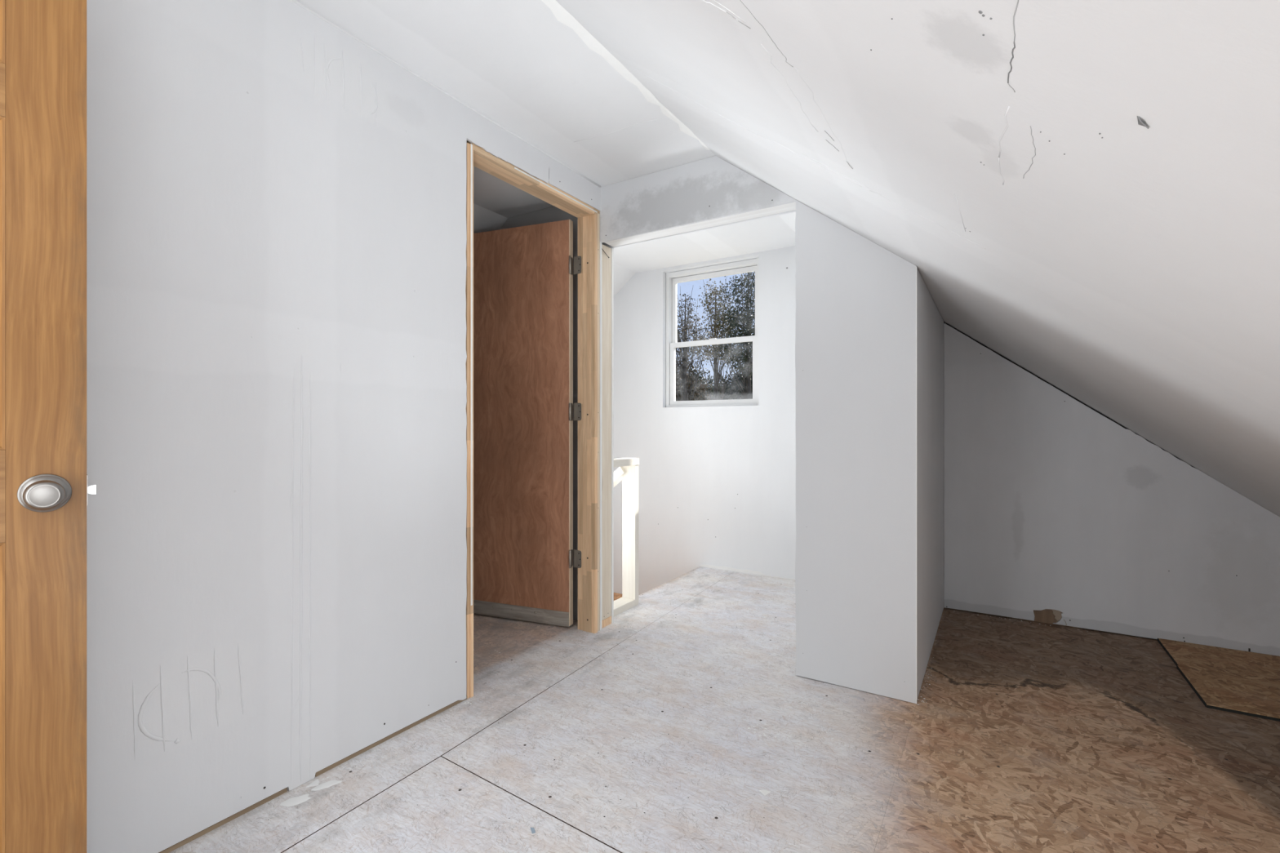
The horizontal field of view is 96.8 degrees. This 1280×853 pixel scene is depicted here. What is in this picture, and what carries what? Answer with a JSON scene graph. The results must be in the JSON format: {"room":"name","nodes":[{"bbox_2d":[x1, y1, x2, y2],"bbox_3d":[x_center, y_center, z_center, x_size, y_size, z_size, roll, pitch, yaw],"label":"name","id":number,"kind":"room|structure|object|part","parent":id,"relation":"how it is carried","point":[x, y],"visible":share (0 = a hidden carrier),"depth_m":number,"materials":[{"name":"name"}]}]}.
{"room":"unfinished attic room","nodes":[
{"label":"unfinished attic room","id":0,"kind":"room"},
{"bbox_2d":[86,0,600,852],"bbox_3d":[-0.958,-0.092,1.756,0.120,2.244,2.820,0,0,32],"label":"wall","id":1,"kind":"structure","parent":0,"point":[277,230],"depth_m":1.54,"materials":[{"name":"paint"}]},
{"bbox_3d":[-1.370,1.024,1.094,0.096,0.012,1.261,0,0,32],"label":"sole plate","id":2,"kind":"part","parent":1,"relation":"part of","materials":[{"name":"brown wood"}]},
{"bbox_3d":[-0.843,1.024,1.935,0.096,0.012,0.564,0,0,32],"label":"sole plate","id":3,"kind":"part","parent":1,"relation":"part of","materials":[{"name":"brown wood"}]},
{"bbox_2d":[473,219,581,627],"bbox_3d":[-0.679,-0.014,3.026,0.824,2.079,0.047,0,0,21],"label":"door","id":4,"kind":"structure","parent":1,"relation":"in","point":[523,275],"depth_m":2.99,"materials":[{"name":"wood"}]},
{"bbox_3d":[-0.708,0.977,3.041,0.758,0.063,0.039,0,0,21],"label":"rail","id":5,"kind":"part","parent":4,"relation":"part of","materials":[{"name":"wood"}]},
{"bbox_2d":[465,142,599,698],"bbox_3d":[-0.470,-0.032,2.538,0.112,2.124,0.850,0,0,32],"label":"trim","id":6,"kind":"structure","parent":1,"relation":"attached to","point":[588,217],"depth_m":2.83,"materials":[{"name":"brown wood"}]},
{"bbox_2d":[499,205,577,620],"bbox_3d":[-1.005,-0.079,3.477,1.808,2.258,0.048,0,0,32],"label":"wall","id":7,"kind":"structure","parent":0,"point":[551,214],"depth_m":3.04,"materials":[{"name":"paint"}]},
{"bbox_2d":[296,0,795,272],"bbox_3d":[-0.599,-1.215,2.292,1.353,0.030,4.350,0,0,32],"label":"ceiling","id":8,"kind":"structure","parent":0,"point":[530,67],"depth_m":2.05,"materials":[{"name":"white paint"}]},
{"bbox_2d":[473,203,635,296],"bbox_3d":[-1.728,-0.726,2.999,1.312,1.000,4.350,0,0,32],"label":"ceiling","id":9,"kind":"structure","parent":0,"point":[485,220],"depth_m":3.28,"materials":[{"name":"white paint"}]},
{"bbox_2d":[601,209,795,248],"bbox_3d":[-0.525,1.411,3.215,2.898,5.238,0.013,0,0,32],"label":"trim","id":10,"kind":"structure","parent":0,"point":[793,211],"depth_m":2.69,"materials":[{"name":"paint"}]},
{"bbox_2d":[613,245,795,595],"bbox_3d":[1.358,1.403,3.697,5.620,5.255,0.151,0,0,32],"label":"wall","id":11,"kind":"structure","parent":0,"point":[717,485],"depth_m":4.16,"materials":[{"name":"paint"}]},
{"bbox_2d":[666,257,758,407],"bbox_3d":[0.543,-0.665,4.218,0.760,1.039,0.084,0,0,32],"label":"window","id":12,"kind":"structure","parent":11,"relation":"attached to","point":[673,278],"depth_m":4.25,"materials":[{"name":"white plastic"}]},
{"bbox_3d":[0.232,-0.665,4.414,0.026,1.039,0.080,0,0,32],"label":"frame","id":13,"kind":"part","parent":12,"relation":"part of","materials":[{"name":"white plastic"}]},
{"bbox_3d":[0.543,-0.155,4.218,0.709,0.018,0.084,0,0,32],"label":"sill","id":14,"kind":"part","parent":12,"relation":"part of","materials":[{"name":"white plastic"}]},
{"bbox_3d":[0.544,-1.167,4.219,0.709,0.032,0.080,0,0,32],"label":"frame","id":15,"kind":"part","parent":12,"relation":"part of","materials":[{"name":"white plastic"}]},
{"bbox_3d":[0.536,-0.404,4.207,0.702,0.478,0.030,0,0,32],"label":"sash","id":16,"kind":"part","parent":12,"relation":"part of","materials":[{"name":"white plastic"}]},
{"bbox_3d":[0.554,-0.880,4.236,0.702,0.534,0.026,0,0,32],"label":"sash","id":17,"kind":"part","parent":12,"relation":"part of","materials":[{"name":"white plastic"}]},
{"bbox_3d":[0.855,-0.665,4.024,0.026,1.039,0.080,0,0,32],"label":"frame","id":18,"kind":"part","parent":12,"relation":"part of","materials":[{"name":"white plastic"}]},
{"bbox_2d":[169,566,1279,852],"bbox_3d":[0.170,1.130,1.799,5.580,0.200,4.330,0,0,32],"label":"floor","id":19,"kind":"structure","parent":0,"point":[1024,730],"depth_m":1.78,"materials":[{"name":"white wood"}]},
{"bbox_2d":[280,794,311,807],"bbox_3d":[-0.947,1.029,1.564,0.070,0.002,0.043,0,0,-42],"label":"compound splat","id":20,"kind":"object","parent":19,"relation":"on","point":[295,801],"visible":1,"depth_m":1.56,"materials":[{"name":"white paint"}]},
{"bbox_2d":[306,779,319,787],"bbox_3d":[-0.934,1.028,1.633,0.021,0.004,0.038,0,0,21],"label":"plaster curl","id":21,"kind":"object","parent":19,"relation":"on","point":[315,783],"visible":1,"depth_m":1.63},
{"bbox_2d":[311,780,342,791],"bbox_3d":[-0.899,1.029,1.633,0.080,0.002,0.031,0,0,-39],"label":"compound splat","id":22,"kind":"object","parent":19,"relation":"on","point":[329,784],"visible":1,"depth_m":1.63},
{"bbox_3d":[-0.563,1.038,0.720,1.218,0.016,1.724,0,0,32],"label":"osb panel","id":23,"kind":"part","parent":19,"relation":"part of","materials":[{"name":"beige wood"}]},
{"bbox_3d":[-0.544,1.038,2.246,0.385,0.016,4.330,0,0,32],"label":"osb panel","id":24,"kind":"part","parent":19,"relation":"part of","materials":[{"name":"white wood"}]},
{"bbox_2d":[530,827,535,833],"bbox_3d":[-0.273,1.029,1.450,0.009,0.002,0.022,0,0,-22],"label":"scrap","id":25,"kind":"object","parent":19,"relation":"on","point":[532,829],"visible":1,"depth_m":1.45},
{"bbox_2d":[613,592,622,600],"bbox_3d":[-0.652,1.802,4.088,1.747,1.475,1.318,0,0,32],"label":"staircase","id":26,"kind":"structure","parent":19,"relation":"attached to","point":[616,596],"depth_m":4.49,"materials":[{"name":"brown wood"}]},
{"bbox_2d":[613,457,639,616],"bbox_3d":[-0.415,0.607,3.362,0.769,0.847,0.350,0,0,32],"label":"guard rail","id":27,"kind":"object","parent":19,"relation":"on","point":[627,472],"visible":0.62,"depth_m":3.28,"materials":[{"name":"white wood"}]},
{"bbox_3d":[-0.370,0.518,3.494,0.705,0.575,0.080,0,0,32],"label":"sloped rail","id":28,"kind":"part","parent":27,"relation":"part of","materials":[{"name":"white wood"}]},
{"bbox_3d":[-0.144,1.011,3.159,0.089,0.038,0.293,0,0,32],"label":"plate","id":29,"kind":"part","parent":27,"relation":"part of","materials":[{"name":"white wood"}]},
{"bbox_3d":[-0.132,0.202,3.176,0.091,0.038,0.335,0,0,32],"label":"plate","id":30,"kind":"part","parent":27,"relation":"part of","materials":[{"name":"white wood"}]},
{"bbox_3d":[-0.055,0.626,3.300,0.089,0.808,0.038,0,0,32],"label":"post","id":31,"kind":"part","parent":27,"relation":"part of","materials":[{"name":"white wood"}]},
{"bbox_3d":[0.525,1.038,2.559,1.324,0.016,2.663,0,0,32],"label":"osb panel","id":32,"kind":"part","parent":19,"relation":"part of","materials":[{"name":"white wood"}]},
{"bbox_2d":[267,622,1131,852],"bbox_3d":[0.674,1.029,2.106,2.476,0.001,2.796,0,0,32],"label":"crumbs","id":33,"kind":"object","parent":19,"relation":"on","point":[628,623],"visible":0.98,"depth_m":1.58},
{"bbox_2d":[322,614,1088,779],"bbox_3d":[0.615,1.029,2.519,3.429,0.002,1.003,0,0,-13],"label":"crumbs","id":34,"kind":"object","parent":19,"relation":"on","point":[977,615],"visible":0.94,"depth_m":2.14,"materials":[{"name":"white"}]},
{"bbox_2d":[759,790,770,795],"bbox_3d":[0.351,1.028,1.602,0.025,0.003,0.023,0,0,-37],"label":"chip","id":35,"kind":"object","parent":19,"relation":"on","point":[764,793],"visible":1,"depth_m":1.60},
{"bbox_3d":[0.792,1.038,0.587,1.220,0.016,2.934,0,0,32],"label":"osb panel","id":36,"kind":"part","parent":19,"relation":"part of","materials":[{"name":"brown wood"}]},
{"bbox_3d":[1.941,1.038,2.423,1.220,0.016,1.394,0,0,32],"label":"osb panel","id":37,"kind":"part","parent":19,"relation":"part of","materials":[{"name":"brown wood"}]},
{"bbox_2d":[1157,638,1279,682],"bbox_3d":[2.722,1.024,2.372,0.782,0.012,0.366,0,0,32],"label":"board","id":38,"kind":"object","parent":19,"relation":"on","point":[1236,662],"visible":1,"depth_m":2.48,"materials":[{"name":"brown wood"}]},
{"bbox_2d":[1176,665,1279,721],"bbox_3d":[2.515,1.024,2.046,0.787,0.012,0.404,0,0,32],"label":"board","id":39,"kind":"object","parent":19,"relation":"on","point":[1232,693],"visible":1,"depth_m":2.18,"materials":[{"name":"brown wood"}]},
{"bbox_2d":[600,155,916,703],"bbox_3d":[0.412,-0.090,2.498,1.454,2.237,0.014,0,0,32],"label":"wall","id":40,"kind":"structure","parent":0,"point":[855,330],"depth_m":2.24,"materials":[{"name":"paint"}]},
{"bbox_2d":[600,201,795,630],"bbox_3d":[0.212,0.005,2.688,1.087,2.050,0.124,0,0,32],"label":"trim","id":41,"kind":"structure","parent":40,"relation":"attached to","point":[606,254],"depth_m":2.93,"materials":[{"name":"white wood"}]},
{"bbox_3d":[-0.212,1.010,2.954,0.087,0.039,0.096,0,0,32],"label":"sole plate","id":42,"kind":"part","parent":41,"relation":"part of","materials":[{"name":"brown wood"}]},
{"bbox_2d":[555,0,1279,516],"bbox_3d":[1.266,-0.060,1.125,3.072,2.332,4.350,0,0,32],"label":"ceiling","id":43,"kind":"structure","parent":0,"point":[1086,192],"depth_m":0.93,"materials":[{"name":"paint"}]},
{"bbox_2d":[916,267,943,700],"bbox_3d":[1.370,0.216,2.672,0.013,1.621,1.296,0,0,32],"label":"wall","id":44,"kind":"structure","parent":0,"point":[930,322],"depth_m":2.49,"materials":[{"name":"paint"}]},
{"bbox_2d":[943,323,1279,656],"bbox_3d":[2.665,0.200,2.655,2.199,1.740,0.052,0,0,32],"label":"wall","id":45,"kind":"structure","parent":0,"point":[1056,511],"depth_m":2.89,"materials":[{"name":"paint"}]},
{"bbox_3d":[2.137,0.980,2.982,0.260,0.100,0.016,0,0,32],"label":"sole plate","id":46,"kind":"part","parent":45,"relation":"part of","materials":[{"name":"brown wood"}]},
{"label":"outside","id":47,"kind":"structure","parent":0,"visible":0},
{"bbox_3d":[20.309,4.230,60.726,110.000,0.400,115.500,0,0,32],"label":"ground","id":48,"kind":"structure","parent":47,"visible":0},
{"bbox_2d":[675,285,711,400],"bbox_3d":[2.281,-1.675,30.152,3.334,11.416,2.894,0,0,32],"label":"tree","id":49,"kind":"object","parent":48,"relation":"on","point":[685,350],"visible":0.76,"depth_m":29.86,"materials":[{"name":"green plant"}]},
{"bbox_2d":[675,356,714,400],"bbox_3d":[2.980,-0.568,38.888,4.828,9.204,3.532,0,0,32],"label":"tree","id":50,"kind":"object","parent":48,"relation":"on","point":[697,397],"visible":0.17,"depth_m":38.10,"materials":[{"name":"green plant"}]},
{"bbox_2d":[677,360,751,399],"bbox_3d":[7.525,-1.144,50.230,11.305,10.356,6.421,0,0,41],"label":"tree","id":51,"kind":"object","parent":48,"relation":"on","point":[708,371],"visible":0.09,"depth_m":50.54,"materials":[{"name":"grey plant"}]},
{"bbox_2d":[688,278,746,399],"bbox_3d":[4.407,-2.410,33.011,3.011,12.886,4.098,0,0,-40],"label":"autumn tree","id":52,"kind":"object","parent":48,"relation":"on","point":[716,326],"visible":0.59,"depth_m":32.78,"materials":[{"name":"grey plant"}]},
{"bbox_2d":[708,271,755,399],"bbox_3d":[5.575,-2.389,29.634,3.827,12.843,3.542,0,0,41],"label":"tree","id":53,"kind":"object","parent":48,"relation":"on","point":[746,359],"visible":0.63,"depth_m":29.39,"materials":[{"name":"green plant"}]},
{"bbox_2d":[720,365,752,399],"bbox_3d":[7.447,-0.768,38.308,5.323,9.604,3.588,0,0,32],"label":"tree","id":54,"kind":"object","parent":48,"relation":"on","point":[736,393],"visible":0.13,"depth_m":38.08,"materials":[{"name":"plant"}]},
{"bbox_3d":[-0.938,-0.020,0.009,5.600,2.500,0.120,0,0,32],"label":"wall","id":55,"kind":"structure","parent":0,"visible":0},
{"bbox_2d":[0,0,96,852],"bbox_3d":[-1.268,0.004,0.766,0.774,2.028,0.090,0,0,-45],"label":"door","id":56,"kind":"structure","parent":55,"relation":"in","point":[44,489],"depth_m":1.00,"materials":[{"name":"brown wood"}]},
{"bbox_3d":[-1.292,-0.572,0.781,0.563,0.090,0.035,0,0,-45],"label":"rail","id":57,"kind":"part","parent":56,"relation":"part of","materials":[{"name":"brown wood"}]},
{"bbox_3d":[-1.292,0.118,0.781,0.563,0.157,0.035,0,0,-45],"label":"rail","id":58,"kind":"part","parent":56,"relation":"part of","materials":[{"name":"brown wood"}]},
{"bbox_3d":[-1.172,-0.758,0.895,0.234,0.282,0.026,0,0,-45],"label":"panel","id":59,"kind":"part","parent":56,"relation":"part of","materials":[{"name":"brown wood"}]},
{"bbox_3d":[-1.172,-0.243,0.895,0.234,0.566,0.026,0,0,-45],"label":"panel","id":60,"kind":"part","parent":56,"relation":"part of","materials":[{"name":"brown wood"}]},
{"bbox_3d":[-1.172,0.488,0.895,0.234,0.582,0.026,0,0,-45],"label":"panel","id":61,"kind":"part","parent":56,"relation":"part of","materials":[{"name":"brown wood"}]},
{"bbox_3d":[-1.027,0.117,0.981,0.067,0.067,0.055,0,0,-45],"label":"knob","id":62,"kind":"part","parent":56,"relation":"part of","materials":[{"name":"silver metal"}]},
{"bbox_3d":[-1.022,0.117,1.050,0.002,0.056,0.025,0,0,-45],"label":"latch plate","id":63,"kind":"part","parent":56,"relation":"part of","materials":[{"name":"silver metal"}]}
]}

